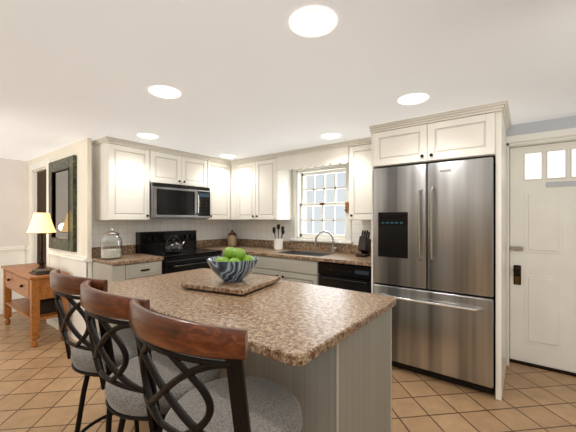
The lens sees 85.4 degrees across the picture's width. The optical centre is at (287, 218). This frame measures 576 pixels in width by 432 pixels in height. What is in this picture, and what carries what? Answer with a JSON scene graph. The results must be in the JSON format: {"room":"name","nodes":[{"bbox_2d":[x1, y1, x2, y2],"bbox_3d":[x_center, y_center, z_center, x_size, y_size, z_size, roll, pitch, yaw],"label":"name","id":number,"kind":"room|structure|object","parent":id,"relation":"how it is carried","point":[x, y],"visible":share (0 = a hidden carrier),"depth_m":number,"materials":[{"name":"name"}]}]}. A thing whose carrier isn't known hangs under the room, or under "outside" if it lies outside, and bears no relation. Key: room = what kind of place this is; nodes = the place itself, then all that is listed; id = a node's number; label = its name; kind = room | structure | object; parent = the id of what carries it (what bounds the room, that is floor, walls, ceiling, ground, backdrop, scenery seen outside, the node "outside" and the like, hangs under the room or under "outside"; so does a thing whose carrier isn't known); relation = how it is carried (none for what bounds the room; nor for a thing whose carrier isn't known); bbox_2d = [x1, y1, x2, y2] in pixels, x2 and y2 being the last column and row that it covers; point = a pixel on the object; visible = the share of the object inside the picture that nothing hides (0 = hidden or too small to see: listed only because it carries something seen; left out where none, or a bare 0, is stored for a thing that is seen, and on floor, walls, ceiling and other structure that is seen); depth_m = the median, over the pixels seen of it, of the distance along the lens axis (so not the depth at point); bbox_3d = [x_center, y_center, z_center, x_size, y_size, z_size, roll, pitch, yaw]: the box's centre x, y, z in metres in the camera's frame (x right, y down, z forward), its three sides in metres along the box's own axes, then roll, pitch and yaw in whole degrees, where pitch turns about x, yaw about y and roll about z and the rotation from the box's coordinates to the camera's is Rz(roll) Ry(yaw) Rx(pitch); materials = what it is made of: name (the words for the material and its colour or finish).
{"room":"kitchen","nodes":[
{"label":"kitchen","id":0,"kind":"room"},
{"bbox_2d":[0,158,45,297],"bbox_3d":[-4.751,0.245,3.418,0.100,2.170,4.840,0,0,37],"label":"wall","id":1,"kind":"structure","parent":0,"point":[13,173],"depth_m":4.46,"materials":[{"name":"beige paint"}]},
{"bbox_2d":[0,246,24,314],"bbox_3d":[-4.991,0.863,2.998,0.029,0.935,3.860,0,0,37],"label":"trim","id":2,"kind":"structure","parent":1,"relation":"attached to","point":[12,255],"depth_m":4.41,"materials":[{"name":"white wood"}]},
{"bbox_2d":[27,138,91,258],"bbox_3d":[-2.973,0.245,3.945,2.280,2.170,0.040,0,0,37],"label":"wall","id":3,"kind":"structure","parent":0,"point":[82,149],"depth_m":3.33,"materials":[{"name":"beige paint"}]},
{"bbox_2d":[25,159,92,341],"bbox_3d":[-2.930,0.287,3.893,2.209,2.085,0.070,0,0,37],"label":"trim","id":4,"kind":"structure","parent":3,"relation":"attached to","point":[75,265],"depth_m":3.83,"materials":[{"name":"white wood"}]},
{"bbox_2d":[49,155,76,251],"bbox_3d":[-2.641,-0.163,3.638,0.820,1.055,0.040,0,0,37],"label":"wall mirror","id":5,"kind":"object","parent":3,"relation":"attached to","point":[62,172],"visible":1,"depth_m":3.58,"materials":[{"name":"wood"}]},
{"bbox_2d":[92,144,231,246],"bbox_3d":[-1.600,0.245,4.247,0.150,2.170,2.108,0,0,37],"label":"wall","id":6,"kind":"structure","parent":0,"point":[205,229],"depth_m":3.87,"materials":[{"name":"white paint"}]},
{"bbox_2d":[92,136,151,219],"bbox_3d":[-1.851,-0.410,3.474,0.387,0.856,0.488,0,0,37],"label":"upper cabinet","id":7,"kind":"object","parent":6,"relation":"attached to","point":[121,166],"visible":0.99,"depth_m":3.36,"materials":[{"name":"white wood"}]},
{"bbox_2d":[149,145,208,187],"bbox_3d":[-1.455,-0.627,3.990,0.387,0.422,0.810,0,0,37],"label":"upper cabinet","id":8,"kind":"object","parent":6,"relation":"attached to","point":[167,165],"visible":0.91,"depth_m":3.85,"materials":[{"name":"white wood"}]},
{"bbox_2d":[150,182,209,217],"bbox_3d":[-1.420,-0.207,3.963,0.476,0.410,0.802,0,0,37],"label":"microwave","id":9,"kind":"object","parent":8,"relation":"attached to","point":[166,200],"visible":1,"depth_m":3.79,"materials":[{"name":"silver metal"}]},
{"bbox_2d":[192,156,230,219],"bbox_3d":[-0.976,-0.410,4.615,0.387,0.856,0.760,0,0,37],"label":"upper cabinet","id":10,"kind":"object","parent":6,"relation":"attached to","point":[218,169],"visible":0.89,"depth_m":4.38,"materials":[{"name":"white wood"}]},
{"bbox_2d":[0,0,575,164],"bbox_3d":[-0.929,-0.880,1.500,8.900,0.080,6.850,0,0,37],"label":"ceiling","id":11,"kind":"structure","parent":0,"point":[72,71],"depth_m":1.71,"materials":[{"name":"paint"}]},
{"bbox_2d":[137,134,158,138],"bbox_3d":[-1.425,-0.835,3.176,0.204,0.007,0.204,0,0,37],"label":"recessed light","id":12,"kind":"object","parent":11,"relation":"in","point":[145,136],"visible":1,"depth_m":3.17,"materials":[{"name":"white"}]},
{"bbox_2d":[148,86,180,98],"bbox_3d":[-0.817,-0.835,2.071,0.204,0.007,0.204,0,0,37],"label":"recessed light","id":13,"kind":"object","parent":11,"relation":"in","point":[165,92],"visible":1,"depth_m":2.06,"materials":[{"name":"white"}]},
{"bbox_2d":[220,155,235,157],"bbox_3d":[-0.806,-0.835,4.192,0.204,0.007,0.204,0,0,37],"label":"recessed light","id":14,"kind":"object","parent":11,"relation":"in","point":[223,156],"visible":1,"depth_m":4.20,"materials":[{"name":"white"}]},
{"bbox_2d":[289,7,336,36],"bbox_3d":[0.107,-0.835,1.333,0.204,0.007,0.204,0,0,37],"label":"recessed light","id":15,"kind":"object","parent":11,"relation":"in","point":[309,21],"visible":1,"depth_m":1.32,"materials":[{"name":"white"}]},
{"bbox_2d":[321,133,340,138],"bbox_3d":[0.438,-0.835,3.176,0.204,0.007,0.204,0,0,37],"label":"recessed light","id":16,"kind":"object","parent":11,"relation":"in","point":[325,136],"visible":1,"depth_m":3.17,"materials":[{"name":"white"}]},
{"bbox_2d":[398,94,428,104],"bbox_3d":[0.878,-0.835,2.192,0.204,0.007,0.204,0,0,37],"label":"recessed light","id":17,"kind":"object","parent":11,"relation":"in","point":[412,99],"visible":1,"depth_m":2.19,"materials":[{"name":"white"}]},
{"bbox_2d":[0,312,575,431],"bbox_3d":[-0.929,1.370,1.500,8.900,0.080,6.850,0,0,37],"label":"floor","id":18,"kind":"structure","parent":0,"point":[40,390],"depth_m":2.33,"materials":[{"name":"tile"}]},
{"bbox_2d":[1,263,68,347],"bbox_3d":[-3.001,0.962,3.662,1.260,0.734,0.353,0,0,37],"label":"console table","id":19,"kind":"object","parent":18,"relation":"on","point":[17,278],"visible":0.84,"depth_m":3.38,"materials":[{"name":"brown wood"}]},
{"bbox_2d":[26,212,56,268],"bbox_3d":[-2.825,0.262,3.579,0.278,0.665,0.278,0,0,37],"label":"table lamp","id":20,"kind":"object","parent":19,"relation":"on","point":[41,222],"visible":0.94,"depth_m":3.52,"materials":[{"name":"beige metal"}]},
{"bbox_2d":[29,268,60,274],"bbox_3d":[-2.661,0.577,3.416,0.260,0.035,0.220,0,0,37],"label":"books","id":21,"kind":"object","parent":19,"relation":"on","point":[43,271],"visible":0.84,"depth_m":3.35,"materials":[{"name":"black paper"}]},
{"bbox_2d":[40,298,56,314],"bbox_3d":[-2.730,0.962,3.506,0.300,0.144,0.200,0,0,37],"label":"basket","id":22,"kind":"object","parent":19,"relation":"on","point":[46,305],"visible":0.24,"depth_m":3.41,"materials":[{"name":"black wicker"}]},
{"bbox_2d":[50,269,153,431],"bbox_3d":[-0.851,0.785,1.558,0.510,1.087,0.513,0,0,37],"label":"bar stool","id":23,"kind":"object","parent":18,"relation":"on","point":[62,285],"visible":0.62,"depth_m":1.39,"materials":[{"name":"fabric"}]},
{"bbox_2d":[92,260,161,332],"bbox_3d":[-1.761,0.891,3.378,0.647,0.875,0.526,0,0,37],"label":"base cabinet","id":24,"kind":"object","parent":18,"relation":"on","point":[110,273],"visible":0.3,"depth_m":3.16,"materials":[{"name":"white wood"}]},
{"bbox_2d":[92,238,370,265],"bbox_3d":[-0.494,0.384,3.399,2.631,0.136,2.102,0,0,37],"label":"countertop","id":25,"kind":"structure","parent":24,"relation":"on","point":[345,254],"depth_m":3.72,"materials":[{"name":"stone"}]},
{"bbox_2d":[100,229,121,259],"bbox_3d":[-1.829,0.260,3.234,0.200,0.310,0.200,0,0,37],"label":"glass jar","id":26,"kind":"object","parent":25,"relation":"on","point":[106,254],"visible":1,"depth_m":3.17,"materials":[{"name":"clear glass"}]},
{"bbox_2d":[227,230,236,246],"bbox_3d":[-0.835,0.292,4.662,0.144,0.245,0.144,0,0,37],"label":"canister","id":27,"kind":"object","parent":25,"relation":"on","point":[231,238],"visible":0.98,"depth_m":4.61,"materials":[{"name":"brown ceramic"}]},
{"bbox_2d":[272,224,284,249],"bbox_3d":[-0.130,0.245,4.171,0.154,0.338,0.154,0,0,-8],"label":"utensil crock","id":28,"kind":"object","parent":25,"relation":"on","point":[278,242],"visible":1,"depth_m":4.12,"materials":[{"name":"white ceramic"}]},
{"bbox_2d":[276,250,334,256],"bbox_3d":[0.205,0.518,3.775,0.662,0.196,0.392,0,0,37],"label":"sink basin","id":29,"kind":"object","parent":25,"relation":"in","point":[307,253],"visible":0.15,"depth_m":3.97,"materials":[{"name":"silver metal"}]},
{"bbox_2d":[314,231,339,252],"bbox_3d":[0.484,0.282,3.834,0.326,0.266,0.084,0,0,20],"label":"faucet","id":30,"kind":"object","parent":25,"relation":"on","point":[333,247],"visible":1,"depth_m":3.81,"materials":[{"name":"silver metal"}]},
{"bbox_2d":[356,230,370,256],"bbox_3d":[0.841,0.272,3.444,0.100,0.285,0.208,0,0,37],"label":"knife block","id":31,"kind":"object","parent":25,"relation":"on","point":[364,245],"visible":0.98,"depth_m":3.41,"materials":[{"name":"black wood"}]},
{"bbox_2d":[80,280,220,431],"bbox_3d":[-0.526,0.785,1.265,0.510,1.087,0.513,0,0,37],"label":"bar stool","id":32,"kind":"object","parent":18,"relation":"on","point":[124,392],"visible":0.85,"depth_m":1.08,"materials":[{"name":"fabric"}]},
{"bbox_2d":[136,230,222,273],"bbox_3d":[-1.317,0.748,3.884,0.735,1.165,0.806,0,0,37],"label":"range","id":33,"kind":"object","parent":18,"relation":"on","point":[191,257],"visible":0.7,"depth_m":3.78,"materials":[{"name":"black metal"}]},
{"bbox_2d":[164,236,184,253],"bbox_3d":[-1.346,0.304,3.683,0.217,0.202,0.217,0,0,-8],"label":"kettle","id":34,"kind":"object","parent":33,"relation":"on","point":[173,247],"visible":1,"depth_m":3.61,"materials":[{"name":"black metal"}]},
{"bbox_2d":[129,297,301,431],"bbox_3d":[-0.189,0.785,0.988,0.510,1.087,0.513,0,0,37],"label":"bar stool","id":35,"kind":"object","parent":18,"relation":"on","point":[237,402],"visible":1,"depth_m":0.80,"materials":[{"name":"fabric"}]},
{"bbox_2d":[145,308,391,431],"bbox_3d":[-0.240,0.891,1.897,1.562,0.875,0.630,0,0,37],"label":"kitchen island","id":36,"kind":"object","parent":18,"relation":"on","point":[347,387],"visible":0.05,"depth_m":1.32,"materials":[{"name":"grey wood"}]},
{"bbox_2d":[108,268,395,365],"bbox_3d":[-0.334,0.434,1.782,1.620,0.036,0.900,0,0,37],"label":"countertop","id":37,"kind":"structure","parent":36,"relation":"on","point":[291,323],"depth_m":1.43,"materials":[{"name":"brown stone"}]},
{"bbox_2d":[181,274,279,294],"bbox_3d":[-0.341,0.398,1.938,0.440,0.035,0.440,0,0,25],"label":"serving board","id":38,"kind":"object","parent":37,"relation":"on","point":[252,282],"visible":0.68,"depth_m":1.82,"materials":[{"name":"stone"}]},
{"bbox_2d":[206,245,258,281],"bbox_3d":[-0.337,0.270,1.910,0.316,0.218,0.316,0,0,37],"label":"fruit bowl","id":39,"kind":"object","parent":38,"relation":"on","point":[234,265],"visible":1,"depth_m":1.82,"materials":[{"name":"blue ceramic"}]},
{"bbox_2d":[250,255,319,284],"bbox_3d":[0.096,0.891,3.864,1.007,0.875,0.647,0,0,37],"label":"base cabinet","id":40,"kind":"object","parent":18,"relation":"on","point":[295,270],"visible":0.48,"depth_m":3.56,"materials":[{"name":"white wood"}]},
{"bbox_2d":[318,261,370,292],"bbox_3d":[0.744,0.892,3.363,0.621,0.874,0.652,0,0,37],"label":"dishwasher","id":41,"kind":"object","parent":18,"relation":"on","point":[334,275],"visible":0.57,"depth_m":3.12,"materials":[{"name":"black metal"}]},
{"bbox_2d":[374,157,495,393],"bbox_3d":[1.328,0.438,2.803,0.910,1.780,0.776,0,0,37],"label":"refrigerator","id":42,"kind":"object","parent":18,"relation":"on","point":[435,223],"visible":0.95,"depth_m":2.49,"materials":[{"name":"silver metal"}]},
{"bbox_2d":[369,100,511,400],"bbox_3d":[1.371,0.245,2.816,1.032,2.167,0.757,0,0,37],"label":"surround","id":43,"kind":"object","parent":18,"relation":"on","point":[480,131],"visible":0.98,"depth_m":2.47,"materials":[{"name":"white wood"}]},
{"bbox_2d":[345,202,348,212],"bbox_3d":[0.699,-0.135,3.745,0.040,0.130,0.064,0,0,37],"label":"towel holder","id":44,"kind":"object","parent":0,"point":[346,203],"depth_m":3.75,"materials":[{"name":"brown wood"}]},
{"bbox_2d":[232,116,575,244],"bbox_3d":[1.688,0.245,3.211,6.630,2.170,0.250,0,0,37],"label":"wall","id":45,"kind":"structure","parent":0,"point":[244,229],"depth_m":4.26,"materials":[{"name":"white paint"}]},
{"bbox_2d":[231,153,291,219],"bbox_3d":[-0.396,-0.410,4.405,0.861,0.856,0.387,0,0,37],"label":"upper cabinet","id":46,"kind":"object","parent":45,"relation":"attached to","point":[259,191],"visible":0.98,"depth_m":4.22,"materials":[{"name":"white wood"}]},
{"bbox_2d":[275,141,348,170],"bbox_3d":[0.350,-0.722,3.832,1.016,0.233,0.387,0,0,37],"label":"window valance","id":47,"kind":"object","parent":45,"relation":"attached to","point":[334,153],"visible":0.92,"depth_m":3.67,"materials":[{"name":"white wood"}]},
{"bbox_2d":[290,162,352,243],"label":"window","id":48,"kind":"structure","parent":45,"relation":"in","point":[301,173],"depth_m":4.11,"materials":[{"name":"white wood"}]},
{"bbox_2d":[347,137,370,219],"bbox_3d":[0.913,-0.410,3.400,0.399,0.856,0.387,0,0,37],"label":"upper cabinet","id":49,"kind":"object","parent":45,"relation":"attached to","point":[359,149],"visible":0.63,"depth_m":3.32,"materials":[{"name":"white wood"}]},
{"bbox_2d":[506,128,575,376],"bbox_3d":[2.369,0.296,2.631,0.975,2.068,0.202,0,0,37],"label":"door frame","id":50,"kind":"structure","parent":45,"relation":"attached to","point":[561,134],"depth_m":2.79,"materials":[{"name":"white wood"}]},
{"bbox_2d":[510,141,575,372],"bbox_3d":[2.379,0.326,2.645,0.813,1.965,0.131,0,0,37],"label":"entry door","id":51,"kind":"structure","parent":45,"relation":"in","point":[542,177],"depth_m":2.76,"materials":[{"name":"white wood"}]}
]}

